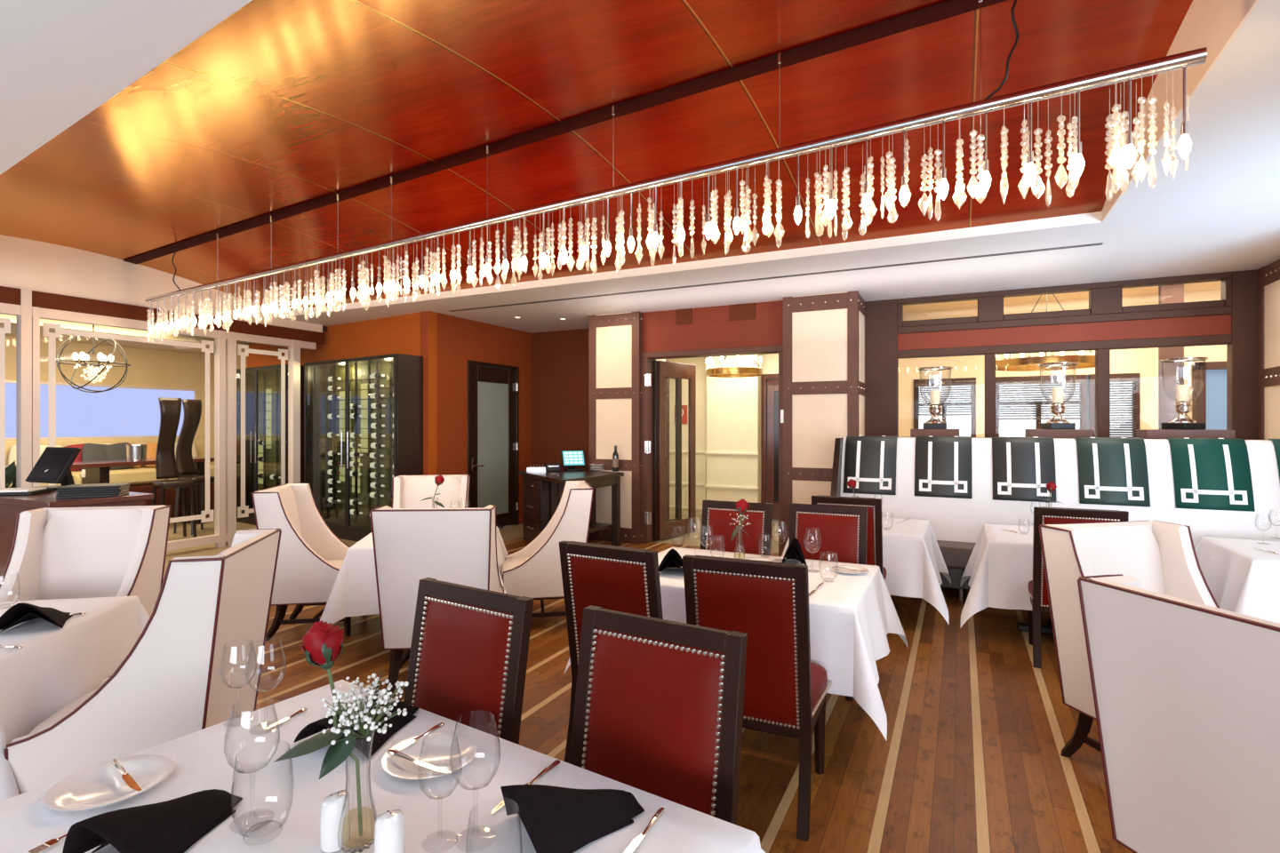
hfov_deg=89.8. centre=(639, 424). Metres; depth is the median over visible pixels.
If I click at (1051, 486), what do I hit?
rose
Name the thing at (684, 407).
wall sign
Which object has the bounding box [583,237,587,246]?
socket
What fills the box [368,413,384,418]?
wine bottle
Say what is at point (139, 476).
seat cushion
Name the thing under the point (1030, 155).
socket
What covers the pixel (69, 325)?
ceiling
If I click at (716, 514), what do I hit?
dining chair
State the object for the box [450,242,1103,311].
ceiling vent
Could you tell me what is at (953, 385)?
blind
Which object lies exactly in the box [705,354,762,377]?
ring chandelier
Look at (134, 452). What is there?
ice bucket
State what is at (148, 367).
wall
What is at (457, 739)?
wine glass
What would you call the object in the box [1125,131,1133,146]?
socket
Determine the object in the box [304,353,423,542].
wine cabinet
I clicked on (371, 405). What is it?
wine bottle
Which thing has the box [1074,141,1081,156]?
socket
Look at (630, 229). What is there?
socket
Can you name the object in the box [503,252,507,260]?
socket
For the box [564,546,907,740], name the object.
tablecloth
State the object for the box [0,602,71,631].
napkin
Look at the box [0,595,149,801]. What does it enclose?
tablecloth
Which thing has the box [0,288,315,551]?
partition frame
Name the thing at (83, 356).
orb chandelier
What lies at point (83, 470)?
candlestick
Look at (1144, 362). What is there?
wall
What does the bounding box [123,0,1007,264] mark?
ceiling beam
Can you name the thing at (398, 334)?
wall
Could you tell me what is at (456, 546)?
chair
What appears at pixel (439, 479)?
rose
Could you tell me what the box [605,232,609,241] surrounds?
socket
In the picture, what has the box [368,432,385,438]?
wine bottle
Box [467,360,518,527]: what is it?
door
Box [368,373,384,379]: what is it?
wine bottle
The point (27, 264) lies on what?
wall
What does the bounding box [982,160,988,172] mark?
socket
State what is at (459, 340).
wall
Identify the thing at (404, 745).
fork
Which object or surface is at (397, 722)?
napkin
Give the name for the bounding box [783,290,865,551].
pillar
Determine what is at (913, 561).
tablecloth
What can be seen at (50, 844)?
fork
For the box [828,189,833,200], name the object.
socket
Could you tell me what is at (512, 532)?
floor
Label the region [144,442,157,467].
throw cushion
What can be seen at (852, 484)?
rose
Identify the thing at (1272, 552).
table knife
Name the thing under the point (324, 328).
ceiling
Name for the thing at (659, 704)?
dining chair
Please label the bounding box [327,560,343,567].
seat cushion
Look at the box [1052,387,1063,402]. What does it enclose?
candle
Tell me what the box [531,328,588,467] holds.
wall
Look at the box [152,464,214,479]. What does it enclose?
seat cushion
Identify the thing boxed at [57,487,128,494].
menu
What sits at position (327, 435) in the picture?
wine bottle
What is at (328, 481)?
wine bottle
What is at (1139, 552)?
cushion
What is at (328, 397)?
wine bottle
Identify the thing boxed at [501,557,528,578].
seat cushion
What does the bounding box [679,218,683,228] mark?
socket
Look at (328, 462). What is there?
wine bottle
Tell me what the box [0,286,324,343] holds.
beam
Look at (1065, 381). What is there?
blind
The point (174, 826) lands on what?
napkin
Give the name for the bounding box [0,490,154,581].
stand
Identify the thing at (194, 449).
throw cushion
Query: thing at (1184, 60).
linear chandelier
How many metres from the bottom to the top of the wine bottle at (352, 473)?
0.078 m
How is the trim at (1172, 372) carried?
attached to the wall at (1144, 362)
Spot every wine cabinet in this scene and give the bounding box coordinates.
[236,364,303,525]
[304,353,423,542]
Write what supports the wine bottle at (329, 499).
in the wine cabinet at (405, 372)
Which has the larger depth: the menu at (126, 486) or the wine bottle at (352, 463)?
the wine bottle at (352, 463)
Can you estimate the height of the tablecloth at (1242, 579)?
0.548 m
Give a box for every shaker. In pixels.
[320,790,350,852]
[374,809,404,852]
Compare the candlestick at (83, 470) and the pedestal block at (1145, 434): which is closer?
the candlestick at (83, 470)
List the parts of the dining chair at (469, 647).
leg, nailhead trim, backrest, rail, leg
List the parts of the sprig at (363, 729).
stem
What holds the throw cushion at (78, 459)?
on the lounge sofa
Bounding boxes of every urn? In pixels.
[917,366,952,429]
[1037,361,1079,429]
[1159,357,1207,430]
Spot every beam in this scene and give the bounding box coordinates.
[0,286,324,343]
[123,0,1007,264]
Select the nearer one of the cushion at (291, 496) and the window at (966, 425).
the cushion at (291, 496)
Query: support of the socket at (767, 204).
attached to the linear chandelier at (1184, 60)
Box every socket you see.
[420,268,423,276]
[435,265,439,272]
[468,259,471,267]
[485,256,488,263]
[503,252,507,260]
[521,248,526,257]
[541,245,545,254]
[561,241,566,249]
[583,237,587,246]
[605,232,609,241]
[629,228,632,237]
[653,224,657,232]
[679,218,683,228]
[705,213,710,223]
[734,208,738,218]
[764,201,768,212]
[795,196,800,207]
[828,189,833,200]
[864,183,869,194]
[901,175,906,187]
[940,168,946,180]
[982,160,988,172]
[1026,151,1033,164]
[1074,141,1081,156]
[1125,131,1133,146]
[1180,120,1188,136]
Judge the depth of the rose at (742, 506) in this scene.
3.99 m
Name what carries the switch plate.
attached to the pillar at (824, 335)
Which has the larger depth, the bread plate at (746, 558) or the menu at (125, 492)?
the menu at (125, 492)
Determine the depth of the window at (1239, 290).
6.93 m
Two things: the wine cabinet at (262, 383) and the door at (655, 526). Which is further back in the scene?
the wine cabinet at (262, 383)
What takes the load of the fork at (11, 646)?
on the tablecloth at (54, 666)
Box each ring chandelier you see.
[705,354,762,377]
[995,294,1095,371]
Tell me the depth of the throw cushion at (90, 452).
10.25 m
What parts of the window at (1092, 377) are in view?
pane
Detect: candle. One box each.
[930,390,939,404]
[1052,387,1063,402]
[1176,384,1190,400]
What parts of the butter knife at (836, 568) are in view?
handle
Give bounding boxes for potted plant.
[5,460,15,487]
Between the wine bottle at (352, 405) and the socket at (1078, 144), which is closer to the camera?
the socket at (1078, 144)
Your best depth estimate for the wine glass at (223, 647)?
1.82 m
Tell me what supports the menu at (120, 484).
on the menu at (126, 486)
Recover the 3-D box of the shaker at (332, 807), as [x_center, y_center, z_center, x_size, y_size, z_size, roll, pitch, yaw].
[-0.616,0.796,1.297,0.056,0.105,0.056,0,0,9]
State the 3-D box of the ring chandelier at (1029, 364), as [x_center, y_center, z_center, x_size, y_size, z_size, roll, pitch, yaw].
[5.331,-1.302,8.404,1.300,1.097,1.297,0,0,27]
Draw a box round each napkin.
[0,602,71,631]
[62,789,242,852]
[293,701,419,759]
[500,784,644,852]
[658,548,683,573]
[782,536,806,565]
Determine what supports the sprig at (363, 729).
in the bud vase
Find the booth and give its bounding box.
[830,435,1279,602]
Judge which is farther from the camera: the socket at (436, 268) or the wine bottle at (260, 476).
the wine bottle at (260, 476)
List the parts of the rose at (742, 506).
stem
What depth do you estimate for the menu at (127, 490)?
4.67 m
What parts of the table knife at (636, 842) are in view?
blade, handle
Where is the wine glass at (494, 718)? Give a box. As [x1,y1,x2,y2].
[449,718,500,790]
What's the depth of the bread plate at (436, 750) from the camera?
1.63 m
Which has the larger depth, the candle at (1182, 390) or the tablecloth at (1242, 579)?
the candle at (1182, 390)
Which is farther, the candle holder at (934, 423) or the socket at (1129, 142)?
the candle holder at (934, 423)
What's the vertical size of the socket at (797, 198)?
0.050 m
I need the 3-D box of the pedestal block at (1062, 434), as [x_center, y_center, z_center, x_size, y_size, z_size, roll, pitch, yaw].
[4.119,0.095,6.327,0.520,0.100,0.400,0,0,27]
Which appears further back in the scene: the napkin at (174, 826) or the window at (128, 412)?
the window at (128, 412)
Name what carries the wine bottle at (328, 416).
in the wine cabinet at (405, 372)
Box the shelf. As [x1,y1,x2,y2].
[588,521,612,533]
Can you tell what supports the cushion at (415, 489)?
on the chair at (408, 491)
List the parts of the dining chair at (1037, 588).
seat, leg, leg, rail, backrest, nailhead trim, rail, leg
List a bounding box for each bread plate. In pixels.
[42,754,174,811]
[381,732,477,780]
[742,557,774,561]
[832,565,868,575]
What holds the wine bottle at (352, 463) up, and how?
in the wine cabinet at (405, 372)
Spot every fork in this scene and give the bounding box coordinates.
[0,645,22,648]
[27,833,67,852]
[394,722,444,751]
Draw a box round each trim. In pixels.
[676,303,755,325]
[1158,283,1183,429]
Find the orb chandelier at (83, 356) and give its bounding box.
[56,324,130,392]
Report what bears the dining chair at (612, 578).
on the floor at (970, 760)
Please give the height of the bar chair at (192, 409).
1.978 m
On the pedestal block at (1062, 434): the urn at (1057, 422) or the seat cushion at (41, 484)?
the urn at (1057, 422)
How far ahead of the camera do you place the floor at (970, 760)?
3.23 m
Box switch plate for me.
[780,409,783,423]
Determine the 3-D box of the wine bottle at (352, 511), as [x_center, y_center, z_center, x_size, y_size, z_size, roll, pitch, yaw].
[-4.072,1.256,9.193,0.303,0.078,0.076,0,0,34]
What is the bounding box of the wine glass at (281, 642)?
[245,641,286,692]
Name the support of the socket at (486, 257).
attached to the linear chandelier at (1184, 60)
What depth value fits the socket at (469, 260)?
4.50 m
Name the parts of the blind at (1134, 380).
head rail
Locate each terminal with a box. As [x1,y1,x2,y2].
[25,447,80,490]
[560,449,585,471]
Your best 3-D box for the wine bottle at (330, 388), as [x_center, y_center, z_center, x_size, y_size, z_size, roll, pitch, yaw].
[-4.530,-0.538,9.502,0.303,0.078,0.076,0,0,34]
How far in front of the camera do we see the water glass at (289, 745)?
1.30 m
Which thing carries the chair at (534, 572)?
on the floor at (970, 760)
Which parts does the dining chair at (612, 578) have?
leg, rail, nailhead trim, backrest, leg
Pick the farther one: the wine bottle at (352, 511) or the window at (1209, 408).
the wine bottle at (352, 511)
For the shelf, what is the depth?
8.27 m
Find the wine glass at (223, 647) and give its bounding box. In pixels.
[218,647,256,688]
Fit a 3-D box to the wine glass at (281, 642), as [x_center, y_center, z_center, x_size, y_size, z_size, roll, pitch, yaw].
[-1.044,0.726,1.790,0.099,0.242,0.099,0,0,5]
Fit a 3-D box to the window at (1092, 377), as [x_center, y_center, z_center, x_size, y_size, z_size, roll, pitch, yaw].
[6.895,-0.020,9.340,0.589,1.440,0.130,0,0,27]
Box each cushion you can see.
[6,482,61,487]
[8,444,15,464]
[28,688,98,735]
[39,508,143,599]
[40,445,61,456]
[65,443,85,471]
[71,467,167,485]
[81,443,110,469]
[104,442,133,470]
[116,442,141,468]
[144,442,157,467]
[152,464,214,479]
[175,441,198,456]
[270,486,301,535]
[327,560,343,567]
[402,476,460,508]
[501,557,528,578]
[1074,525,1166,595]
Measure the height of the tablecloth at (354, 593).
0.600 m
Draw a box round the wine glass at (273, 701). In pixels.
[224,701,279,773]
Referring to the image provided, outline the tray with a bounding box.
[526,466,545,471]
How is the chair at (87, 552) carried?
on the floor at (970, 760)
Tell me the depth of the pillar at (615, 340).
8.77 m
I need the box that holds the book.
[0,487,53,495]
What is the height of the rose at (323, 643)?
0.408 m
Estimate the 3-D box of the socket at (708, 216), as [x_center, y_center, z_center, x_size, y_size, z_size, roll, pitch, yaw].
[0.376,-1.135,3.532,0.025,0.050,0.024,0,0,32]
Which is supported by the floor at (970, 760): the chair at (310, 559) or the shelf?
the chair at (310, 559)
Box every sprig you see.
[321,667,408,744]
[729,512,750,527]
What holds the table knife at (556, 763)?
on the tablecloth at (440, 825)
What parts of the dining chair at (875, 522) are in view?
leg, rail, nailhead trim, backrest, leg, seat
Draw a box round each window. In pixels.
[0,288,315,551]
[5,380,197,439]
[865,269,1258,439]
[913,377,975,437]
[995,374,1086,437]
[1088,373,1140,437]
[1192,361,1226,430]
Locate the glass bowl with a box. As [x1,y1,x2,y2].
[1160,361,1205,402]
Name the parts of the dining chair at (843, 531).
leg, nailhead trim, backrest, rail, leg, leg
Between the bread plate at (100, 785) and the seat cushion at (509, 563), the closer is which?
the bread plate at (100, 785)
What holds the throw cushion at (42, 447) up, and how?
on the lounge sofa
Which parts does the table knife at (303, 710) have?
blade, handle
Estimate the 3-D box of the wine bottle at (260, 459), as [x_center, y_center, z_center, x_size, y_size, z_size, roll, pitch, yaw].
[-6.262,0.566,10.588,0.303,0.078,0.076,0,0,34]
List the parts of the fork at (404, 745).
handle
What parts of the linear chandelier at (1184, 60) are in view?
stem, bulb, stem, power cord, bulb, bulb, bulb, bulb, bulb, bulb, stem, bulb, stem, bulb, stem, bulb, stem, bulb, bulb, bulb, stem, bulb, bulb, bulb, stem, bulb, stem, bulb, bulb, stem, bulb, stem, bulb, bulb, bulb, stem, stem, bulb, stem, bulb, bulb, stem, stem, bulb, stem, bulb, stem, bulb, bulb, stem, bulb, stem, bulb, bulb, stem, stem, bulb, stem, bulb, stem, bulb, stem, bulb, stem, bulb, stem, bulb, bulb, stem, stem, bulb, stem, bulb, stem, bulb, stem, bulb, stem, bulb, power cord, stem, bulb, stem, bulb, stem, bulb, stem, bulb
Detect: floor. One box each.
[162,512,778,581]
[256,537,1133,852]
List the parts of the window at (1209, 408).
pane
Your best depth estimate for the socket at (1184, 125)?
2.45 m
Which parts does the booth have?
panel, draped panel, draped panel, booth seat, leg, draped panel, draped panel, draped panel, draped panel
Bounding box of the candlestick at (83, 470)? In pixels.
[81,469,85,477]
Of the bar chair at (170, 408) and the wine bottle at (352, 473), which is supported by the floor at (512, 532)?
the bar chair at (170, 408)
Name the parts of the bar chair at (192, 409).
leg, leg, seat, leg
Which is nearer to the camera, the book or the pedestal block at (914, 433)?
the book
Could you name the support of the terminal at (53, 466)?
on the stand
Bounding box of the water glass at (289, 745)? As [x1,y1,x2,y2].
[231,744,294,838]
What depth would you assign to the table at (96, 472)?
9.43 m
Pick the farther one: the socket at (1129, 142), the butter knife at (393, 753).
the socket at (1129, 142)
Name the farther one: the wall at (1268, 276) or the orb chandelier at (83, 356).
the orb chandelier at (83, 356)
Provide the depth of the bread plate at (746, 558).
3.99 m
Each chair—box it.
[0,504,171,617]
[4,528,281,794]
[151,397,196,537]
[173,399,214,535]
[251,483,367,640]
[369,504,503,697]
[392,474,470,508]
[403,577,533,744]
[501,480,593,617]
[558,541,663,763]
[568,605,747,825]
[682,554,831,841]
[699,499,772,556]
[788,503,867,701]
[811,496,887,582]
[1027,506,1128,668]
[1039,520,1220,758]
[1077,574,1279,852]
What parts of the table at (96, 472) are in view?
leg, leg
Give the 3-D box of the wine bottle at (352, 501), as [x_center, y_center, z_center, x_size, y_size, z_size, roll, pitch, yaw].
[-4.090,1.117,9.206,0.303,0.078,0.076,0,0,34]
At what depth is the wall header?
8.25 m
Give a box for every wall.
[0,234,322,332]
[5,336,246,437]
[246,311,436,475]
[420,311,531,524]
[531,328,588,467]
[669,353,778,515]
[897,314,1231,350]
[898,289,1226,437]
[1101,0,1260,222]
[1257,258,1279,439]
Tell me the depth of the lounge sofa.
10.68 m
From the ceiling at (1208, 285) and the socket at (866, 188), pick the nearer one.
the socket at (866, 188)
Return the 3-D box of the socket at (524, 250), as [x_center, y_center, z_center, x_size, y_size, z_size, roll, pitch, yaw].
[-0.767,-1.135,4.245,0.025,0.050,0.024,0,0,32]
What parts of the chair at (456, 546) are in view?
leg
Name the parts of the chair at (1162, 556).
leg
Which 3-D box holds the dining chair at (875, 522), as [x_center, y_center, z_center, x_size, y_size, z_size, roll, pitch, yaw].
[1.657,1.069,5.024,0.537,1.062,0.607,0,0,26]
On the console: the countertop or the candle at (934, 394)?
the countertop
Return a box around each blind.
[915,382,974,415]
[996,379,1084,420]
[1092,377,1138,438]
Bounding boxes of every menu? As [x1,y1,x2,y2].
[56,485,129,491]
[56,488,128,496]
[56,491,129,498]
[57,482,129,489]
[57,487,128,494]
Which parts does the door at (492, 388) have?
handle, pane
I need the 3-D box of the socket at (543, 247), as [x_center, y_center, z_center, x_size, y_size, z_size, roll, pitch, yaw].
[-0.624,-1.135,4.156,0.025,0.050,0.024,0,0,32]
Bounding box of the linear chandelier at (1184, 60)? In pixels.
[145,0,1207,341]
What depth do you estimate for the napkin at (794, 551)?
3.90 m
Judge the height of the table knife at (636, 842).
0.014 m
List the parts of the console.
drawer, drawer, drawer, leg, leg, leg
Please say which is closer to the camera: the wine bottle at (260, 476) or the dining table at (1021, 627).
the dining table at (1021, 627)
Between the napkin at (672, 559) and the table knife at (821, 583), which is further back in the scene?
the napkin at (672, 559)
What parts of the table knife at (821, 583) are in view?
handle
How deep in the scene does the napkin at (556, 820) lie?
1.30 m
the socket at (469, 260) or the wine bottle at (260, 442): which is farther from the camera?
the wine bottle at (260, 442)
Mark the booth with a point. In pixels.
(1213, 487)
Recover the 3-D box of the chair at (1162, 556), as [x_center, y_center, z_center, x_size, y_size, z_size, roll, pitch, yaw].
[2.370,1.050,2.878,0.694,1.124,0.712,0,0,-12]
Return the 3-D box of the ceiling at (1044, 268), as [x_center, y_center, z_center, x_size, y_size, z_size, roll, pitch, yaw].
[-0.217,-1.635,4.327,13.450,0.230,9.950,0,0,27]
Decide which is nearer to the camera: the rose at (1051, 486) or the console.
the rose at (1051, 486)
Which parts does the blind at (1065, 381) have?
rail, head rail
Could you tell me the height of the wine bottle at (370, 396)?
0.078 m
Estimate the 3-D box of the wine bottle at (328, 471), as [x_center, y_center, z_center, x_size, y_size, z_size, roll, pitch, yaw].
[-4.538,0.704,9.508,0.303,0.078,0.076,0,0,34]
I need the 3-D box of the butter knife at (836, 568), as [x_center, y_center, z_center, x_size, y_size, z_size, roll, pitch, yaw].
[1.197,0.821,3.636,0.194,0.014,0.016,0,0,27]
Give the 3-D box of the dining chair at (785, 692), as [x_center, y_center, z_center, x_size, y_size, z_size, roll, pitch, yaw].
[0.526,1.069,2.809,0.537,1.062,0.607,0,0,24]
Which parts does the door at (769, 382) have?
pane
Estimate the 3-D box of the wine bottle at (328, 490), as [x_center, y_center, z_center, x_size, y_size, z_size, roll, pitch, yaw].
[-4.525,0.980,9.499,0.303,0.078,0.076,0,0,34]
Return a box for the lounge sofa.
[5,436,214,518]
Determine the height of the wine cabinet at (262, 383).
2.520 m
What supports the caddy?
on the console
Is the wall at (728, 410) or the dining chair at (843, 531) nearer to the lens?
the dining chair at (843, 531)
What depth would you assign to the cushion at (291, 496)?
5.20 m
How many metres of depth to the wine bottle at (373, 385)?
8.90 m
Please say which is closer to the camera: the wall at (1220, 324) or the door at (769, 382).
the wall at (1220, 324)
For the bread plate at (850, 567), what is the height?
0.019 m
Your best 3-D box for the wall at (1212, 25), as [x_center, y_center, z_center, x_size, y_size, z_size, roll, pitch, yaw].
[2.404,-1.835,2.679,0.012,0.630,4.760,0,0,27]
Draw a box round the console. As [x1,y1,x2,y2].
[518,464,623,546]
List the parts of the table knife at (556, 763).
blade, handle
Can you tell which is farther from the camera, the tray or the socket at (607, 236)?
the tray
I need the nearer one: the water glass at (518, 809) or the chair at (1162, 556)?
the water glass at (518, 809)
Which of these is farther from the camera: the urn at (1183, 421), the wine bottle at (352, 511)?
the wine bottle at (352, 511)
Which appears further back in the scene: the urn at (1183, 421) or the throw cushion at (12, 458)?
the throw cushion at (12, 458)
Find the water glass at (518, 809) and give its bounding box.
[465,808,522,852]
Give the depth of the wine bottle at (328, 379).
9.49 m
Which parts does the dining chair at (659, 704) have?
leg, nailhead trim, backrest, rail, leg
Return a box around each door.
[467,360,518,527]
[641,344,783,556]
[760,373,778,519]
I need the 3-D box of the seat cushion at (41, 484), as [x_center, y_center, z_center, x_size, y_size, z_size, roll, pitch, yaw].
[-9.187,0.860,9.330,0.670,0.240,1.280,0,0,27]
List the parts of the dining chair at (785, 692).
leg, rail, nailhead trim, backrest, rail, seat rail, leg, seat, leg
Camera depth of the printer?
8.64 m
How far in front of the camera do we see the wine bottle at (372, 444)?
8.90 m
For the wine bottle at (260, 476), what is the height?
0.078 m
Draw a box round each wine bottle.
[253,440,263,444]
[253,456,263,461]
[253,472,263,478]
[268,474,280,479]
[325,414,340,418]
[325,432,340,437]
[325,469,340,474]
[326,376,340,381]
[326,385,340,391]
[326,395,340,399]
[326,450,340,455]
[326,460,340,465]
[326,479,340,484]
[326,488,341,493]
[326,496,340,503]
[350,403,361,408]
[350,413,362,418]
[350,432,362,438]
[350,442,361,447]
[350,451,363,457]
[350,461,362,466]
[350,471,361,476]
[350,499,361,505]
[350,509,362,515]
[367,452,383,458]
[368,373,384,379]
[368,383,383,388]
[368,392,383,399]
[368,403,385,408]
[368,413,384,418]
[368,423,384,428]
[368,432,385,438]
[368,442,384,448]
[368,462,383,468]
[368,472,384,478]
[368,482,384,487]
[368,492,383,497]
[612,445,618,471]
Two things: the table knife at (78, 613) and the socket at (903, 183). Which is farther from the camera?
the socket at (903, 183)
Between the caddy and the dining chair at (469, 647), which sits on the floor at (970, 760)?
the dining chair at (469, 647)
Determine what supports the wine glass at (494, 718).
on the tablecloth at (440, 825)
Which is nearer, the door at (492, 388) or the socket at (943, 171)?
the socket at (943, 171)
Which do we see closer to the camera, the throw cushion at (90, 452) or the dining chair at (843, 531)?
the dining chair at (843, 531)
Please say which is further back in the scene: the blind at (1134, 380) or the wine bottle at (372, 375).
the blind at (1134, 380)
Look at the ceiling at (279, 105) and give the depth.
4.12 m
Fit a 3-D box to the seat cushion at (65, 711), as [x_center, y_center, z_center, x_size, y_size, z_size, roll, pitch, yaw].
[-2.033,1.175,2.600,0.560,0.130,0.500,0,0,-14]
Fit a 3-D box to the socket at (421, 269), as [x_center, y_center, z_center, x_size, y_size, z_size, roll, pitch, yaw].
[-1.624,-1.135,4.780,0.025,0.050,0.024,0,0,32]
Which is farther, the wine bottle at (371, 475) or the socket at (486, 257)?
the wine bottle at (371, 475)
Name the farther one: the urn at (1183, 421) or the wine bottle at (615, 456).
the wine bottle at (615, 456)
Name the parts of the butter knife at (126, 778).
handle, blade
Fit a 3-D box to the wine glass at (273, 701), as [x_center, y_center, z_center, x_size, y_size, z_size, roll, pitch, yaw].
[-0.827,0.721,1.370,0.103,0.251,0.103,0,0,1]
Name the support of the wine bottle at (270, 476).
in the wine cabinet at (262, 383)
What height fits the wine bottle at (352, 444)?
0.078 m
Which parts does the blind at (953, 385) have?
rail, head rail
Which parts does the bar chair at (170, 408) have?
leg, leg, seat, leg, leg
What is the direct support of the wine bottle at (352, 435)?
in the wine cabinet at (405, 372)
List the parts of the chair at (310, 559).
leg, leg, leg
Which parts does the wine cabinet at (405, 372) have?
panel, rack post, door, rack post, handle, handle, panel, bottle rail, rack post, panel, door, rack post, panel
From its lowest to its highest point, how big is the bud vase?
0.222 m
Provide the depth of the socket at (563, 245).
4.06 m
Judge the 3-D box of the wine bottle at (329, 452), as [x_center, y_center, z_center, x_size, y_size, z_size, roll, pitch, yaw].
[-4.526,0.427,9.499,0.303,0.078,0.076,0,0,34]
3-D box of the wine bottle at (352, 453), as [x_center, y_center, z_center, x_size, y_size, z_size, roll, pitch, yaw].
[-4.066,0.427,9.189,0.303,0.078,0.076,0,0,34]
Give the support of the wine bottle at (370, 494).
in the wine cabinet at (405, 372)
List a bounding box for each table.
[5,456,214,524]
[1017,617,1053,635]
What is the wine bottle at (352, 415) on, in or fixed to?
in the wine cabinet at (405, 372)
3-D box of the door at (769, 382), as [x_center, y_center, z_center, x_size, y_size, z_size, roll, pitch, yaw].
[2.382,0.375,10.672,0.720,2.450,0.172,0,0,27]
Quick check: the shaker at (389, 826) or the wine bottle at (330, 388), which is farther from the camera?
the wine bottle at (330, 388)
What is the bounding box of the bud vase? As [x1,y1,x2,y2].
[337,732,376,852]
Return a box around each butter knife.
[111,759,141,791]
[387,749,451,774]
[833,567,869,572]
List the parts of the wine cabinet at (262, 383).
panel, door, rack post, rack post, handle, handle, panel, bottle rail, door, panel, rack post, rack post, panel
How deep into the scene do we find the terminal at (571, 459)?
8.79 m
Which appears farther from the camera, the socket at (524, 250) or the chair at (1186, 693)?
the socket at (524, 250)
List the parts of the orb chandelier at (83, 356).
bulb, bulb, bulb, rod, bulb, bulb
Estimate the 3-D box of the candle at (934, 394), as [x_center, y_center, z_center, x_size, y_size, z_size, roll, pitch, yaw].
[3.135,-0.291,6.817,0.094,0.146,0.094,0,0,27]
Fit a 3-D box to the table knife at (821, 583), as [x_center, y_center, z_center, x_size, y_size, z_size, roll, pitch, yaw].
[0.881,0.842,3.254,0.015,0.014,0.376,0,0,30]
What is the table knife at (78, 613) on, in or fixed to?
on the tablecloth at (54, 666)
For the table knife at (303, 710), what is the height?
0.014 m
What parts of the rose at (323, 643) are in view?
stem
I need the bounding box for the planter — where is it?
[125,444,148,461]
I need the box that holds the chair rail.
[669,450,759,510]
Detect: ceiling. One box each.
[0,0,1192,311]
[0,0,1279,333]
[0,313,249,355]
[322,326,327,331]
[903,280,1221,312]
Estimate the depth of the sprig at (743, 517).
4.00 m
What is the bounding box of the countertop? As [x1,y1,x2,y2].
[518,464,623,484]
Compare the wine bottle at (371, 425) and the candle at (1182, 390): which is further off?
the wine bottle at (371, 425)
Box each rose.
[273,620,362,836]
[420,474,444,508]
[731,498,750,557]
[847,479,858,497]
[1042,481,1063,507]
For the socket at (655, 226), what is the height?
0.050 m
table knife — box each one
[69,612,86,615]
[266,707,307,729]
[491,760,559,815]
[624,808,664,852]
[808,582,823,597]
[1253,547,1278,554]
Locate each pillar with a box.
[588,311,669,543]
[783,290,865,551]
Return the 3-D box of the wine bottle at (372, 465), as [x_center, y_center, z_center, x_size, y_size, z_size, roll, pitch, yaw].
[-3.659,0.566,8.915,0.303,0.078,0.076,0,0,34]
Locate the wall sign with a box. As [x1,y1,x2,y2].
[674,405,687,423]
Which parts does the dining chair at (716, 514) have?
leg, nailhead trim, backrest, rail, leg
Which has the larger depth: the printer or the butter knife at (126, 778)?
the printer
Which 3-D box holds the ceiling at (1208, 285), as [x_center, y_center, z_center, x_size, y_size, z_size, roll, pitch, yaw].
[6.245,-1.900,7.988,5.950,0.100,2.930,0,0,27]
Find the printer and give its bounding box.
[544,463,560,471]
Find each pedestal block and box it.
[910,429,959,437]
[1024,429,1093,439]
[1136,429,1235,439]
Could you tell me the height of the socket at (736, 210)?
0.050 m
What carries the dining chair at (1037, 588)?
on the floor at (970, 760)
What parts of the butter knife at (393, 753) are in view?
handle, blade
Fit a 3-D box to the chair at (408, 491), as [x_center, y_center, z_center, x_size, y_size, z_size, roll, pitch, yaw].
[-1.951,1.050,5.906,0.694,1.124,0.712,0,0,-10]
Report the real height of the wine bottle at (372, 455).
0.078 m
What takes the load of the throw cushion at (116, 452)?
on the lounge sofa
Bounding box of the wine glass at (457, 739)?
[416,738,462,799]
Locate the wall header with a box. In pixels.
[642,300,783,352]
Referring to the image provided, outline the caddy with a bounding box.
[526,464,545,471]
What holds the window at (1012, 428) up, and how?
in the wall at (1144, 362)
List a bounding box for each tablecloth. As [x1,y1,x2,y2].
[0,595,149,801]
[0,680,765,852]
[319,527,507,623]
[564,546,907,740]
[781,517,951,623]
[960,523,1033,627]
[1195,536,1279,623]
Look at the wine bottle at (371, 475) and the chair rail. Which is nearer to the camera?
the wine bottle at (371, 475)
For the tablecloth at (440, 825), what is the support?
on the dining table
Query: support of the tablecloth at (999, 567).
on the dining table at (1021, 627)
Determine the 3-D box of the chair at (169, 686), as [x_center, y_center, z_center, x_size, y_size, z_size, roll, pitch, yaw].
[-1.959,1.050,2.618,0.712,1.124,0.694,0,0,-14]
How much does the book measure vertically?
0.036 m
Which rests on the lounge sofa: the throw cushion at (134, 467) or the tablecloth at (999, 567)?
the throw cushion at (134, 467)

